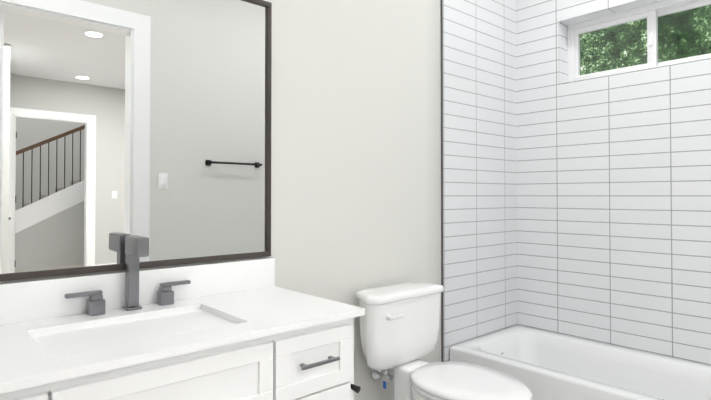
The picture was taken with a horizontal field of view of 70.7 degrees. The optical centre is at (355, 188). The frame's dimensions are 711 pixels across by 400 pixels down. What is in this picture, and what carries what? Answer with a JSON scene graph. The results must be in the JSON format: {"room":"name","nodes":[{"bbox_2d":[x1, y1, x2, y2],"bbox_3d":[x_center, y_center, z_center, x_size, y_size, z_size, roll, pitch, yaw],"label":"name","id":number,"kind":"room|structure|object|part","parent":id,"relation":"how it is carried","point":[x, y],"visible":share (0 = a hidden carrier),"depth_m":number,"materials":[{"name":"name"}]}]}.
{"room":"bathroom","nodes":[
{"label":"bathroom","id":0,"kind":"room"},
{"bbox_2d":[0,0,440,399],"bbox_3d":[-0.107,-0.239,2.338,3.430,3.050,0.142,1,-1,-42],"label":"wall","id":1,"kind":"structure","parent":0,"point":[120,120],"depth_m":1.92,"materials":[{"name":"beige paint"}]},
{"bbox_2d":[371,369,392,388],"bbox_3d":[0.133,0.869,2.399,0.064,0.157,0.103,1,-1,-42],"label":"supply valve","id":2,"kind":"object","parent":1,"relation":"attached to","point":[386,375],"visible":0.83,"depth_m":2.38,"materials":[{"name":"silver metal"}]},
{"bbox_2d":[441,0,443,361],"bbox_3d":[0.482,-0.232,2.792,0.006,3.050,0.010,1,-1,-42],"label":"trim","id":3,"kind":"structure","parent":1,"relation":"attached to","point":[442,316],"depth_m":2.78,"materials":[{"name":"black metal"}]},
{"bbox_2d":[443,0,516,361],"bbox_3d":[0.774,-0.229,3.056,0.780,3.050,0.008,1,-1,-42],"label":"wall tile","id":4,"kind":"structure","parent":1,"relation":"attached to","point":[479,181],"depth_m":3.02,"materials":[{"name":"white tile"}]},
{"bbox_3d":[0.576,1.315,1.553,3.430,0.080,2.190,1,-1,-42],"label":"floor","id":5,"kind":"structure","parent":0,"visible":0},
{"bbox_2d":[0,235,364,399],"bbox_3d":[-0.596,0.712,1.428,1.205,1.123,0.579,1,-1,-42],"label":"bathroom vanity","id":6,"kind":"object","parent":5,"relation":"on","point":[242,330],"visible":1,"depth_m":1.46,"materials":[{"name":"white paint"}]},
{"bbox_3d":[-0.756,0.516,0.955,0.291,0.180,0.020,1,-1,-42],"label":"drawer","id":7,"kind":"part","parent":6,"relation":"part of","materials":[{"name":"white paint"}]},
{"bbox_2d":[0,258,274,324],"bbox_3d":[-0.782,0.334,1.641,1.205,0.115,0.020,1,-1,-42],"label":"backsplash","id":8,"kind":"structure","parent":6,"relation":"on","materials":[{"name":"stone"}]},
{"bbox_2d":[0,286,364,393],"bbox_3d":[-0.603,0.399,1.440,1.205,0.021,0.557,1,-1,-42],"label":"countertop","id":9,"kind":"structure","parent":6,"relation":"on","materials":[{"name":"stone"}]},
{"bbox_2d":[64,290,104,315],"bbox_3d":[-0.830,0.354,1.538,0.107,0.072,0.044,1,-1,-42],"label":"handle","id":10,"kind":"object","parent":9,"relation":"on","point":[76,302],"depth_m":1.55,"materials":[{"name":"grey metal"}]},
{"bbox_2d":[122,235,148,310],"bbox_3d":[-0.701,0.272,1.604,0.048,0.238,0.124,1,-1,-42],"label":"faucet","id":11,"kind":"object","parent":9,"relation":"on","point":[136,246],"depth_m":1.62,"materials":[{"name":"grey metal"}]},
{"bbox_2d":[157,280,190,305],"bbox_3d":[-0.622,0.356,1.724,0.107,0.072,0.044,1,-1,-42],"label":"handle","id":12,"kind":"object","parent":9,"relation":"on","point":[169,292],"depth_m":1.72,"materials":[{"name":"grey metal"}]},
{"bbox_3d":[-0.127,0.524,1.519,0.282,0.180,0.020,1,-1,-42],"label":"drawer","id":13,"kind":"part","parent":6,"relation":"part of","materials":[{"name":"white paint"}]},
{"bbox_3d":[-0.109,0.519,1.499,0.140,0.010,0.032,1,-1,-42],"label":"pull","id":14,"kind":"part","parent":6,"relation":"part of","materials":[{"name":"grey metal"}]},
{"bbox_3d":[-0.127,0.747,1.515,0.282,0.255,0.020,1,-1,-42],"label":"drawer","id":15,"kind":"part","parent":6,"relation":"part of","materials":[{"name":"white paint"}]},
{"bbox_2d":[356,282,531,399],"bbox_3d":[0.378,0.873,2.148,0.500,0.822,0.739,1,-1,-42],"label":"toilet","id":16,"kind":"object","parent":5,"relation":"on","point":[399,326],"visible":1,"depth_m":2.20,"materials":[{"name":"white ceramic"}]},
{"bbox_3d":[0.173,0.559,2.188,0.078,0.025,0.031,1,-1,-42],"label":"lever","id":17,"kind":"part","parent":16,"relation":"part of","materials":[{"name":"white ceramic"}]},
{"bbox_3d":[0.197,0.656,2.353,0.480,0.310,0.182,1,-1,-42],"label":"tank","id":18,"kind":"part","parent":16,"relation":"part of","materials":[{"name":"white ceramic"}]},
{"bbox_3d":[0.198,0.483,2.355,0.500,0.037,0.200,1,-1,-42],"label":"tank lid","id":19,"kind":"part","parent":16,"relation":"part of","materials":[{"name":"white ceramic"}]},
{"bbox_3d":[0.474,0.832,2.086,0.386,0.020,0.510,1,-1,-42],"label":"seat","id":20,"kind":"part","parent":16,"relation":"part of","materials":[{"name":"white ceramic"}]},
{"bbox_3d":[0.474,0.806,2.086,0.392,0.030,0.516,1,-1,-42],"label":"lid","id":21,"kind":"part","parent":16,"relation":"part of","materials":[{"name":"white ceramic"}]},
{"bbox_2d":[450,325,710,399],"bbox_3d":[1.435,1.081,2.325,0.724,0.410,1.928,1,-1,-42],"label":"bathtub","id":22,"kind":"object","parent":5,"relation":"on","point":[543,365],"visible":0.88,"depth_m":2.64,"materials":[{"name":"white ceramic"}]},
{"bbox_3d":[1.783,-0.234,2.656,0.190,3.050,1.950,1,-1,-42],"label":"wall","id":23,"kind":"structure","parent":0,"visible":0},
{"bbox_2d":[516,0,710,365],"bbox_3d":[1.748,-0.235,2.625,0.113,3.050,1.950,1,-1,-42],"label":"wall tile","id":24,"kind":"structure","parent":23,"relation":"attached to","point":[614,209],"depth_m":2.86,"materials":[{"name":"white tile"}]},
{"bbox_2d":[567,0,710,81],"bbox_3d":[1.692,-0.842,2.838,0.075,0.390,0.970,1,-1,-42],"label":"transom","id":25,"kind":"object","parent":23,"relation":"in","point":[651,13],"visible":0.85,"depth_m":2.88,"materials":[{"name":"white plastic"}]},
{"bbox_3d":[1.532,-0.839,2.999,0.004,0.264,0.392,1,-1,-42],"label":"glass","id":26,"kind":"part","parent":25,"relation":"part of","materials":[{"name":"glass"}]},
{"bbox_3d":[1.847,-0.844,2.687,0.004,0.264,0.412,1,-1,-42],"label":"glass","id":27,"kind":"part","parent":25,"relation":"part of","materials":[{"name":"glass"}]},
{"label":"outside","id":28,"kind":"structure","parent":0,"visible":0},
{"bbox_2d":[580,5,710,74],"bbox_3d":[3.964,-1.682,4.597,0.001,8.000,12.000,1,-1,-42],"label":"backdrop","id":29,"kind":"structure","parent":28,"point":[626,60],"depth_m":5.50,"materials":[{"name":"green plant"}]}
]}

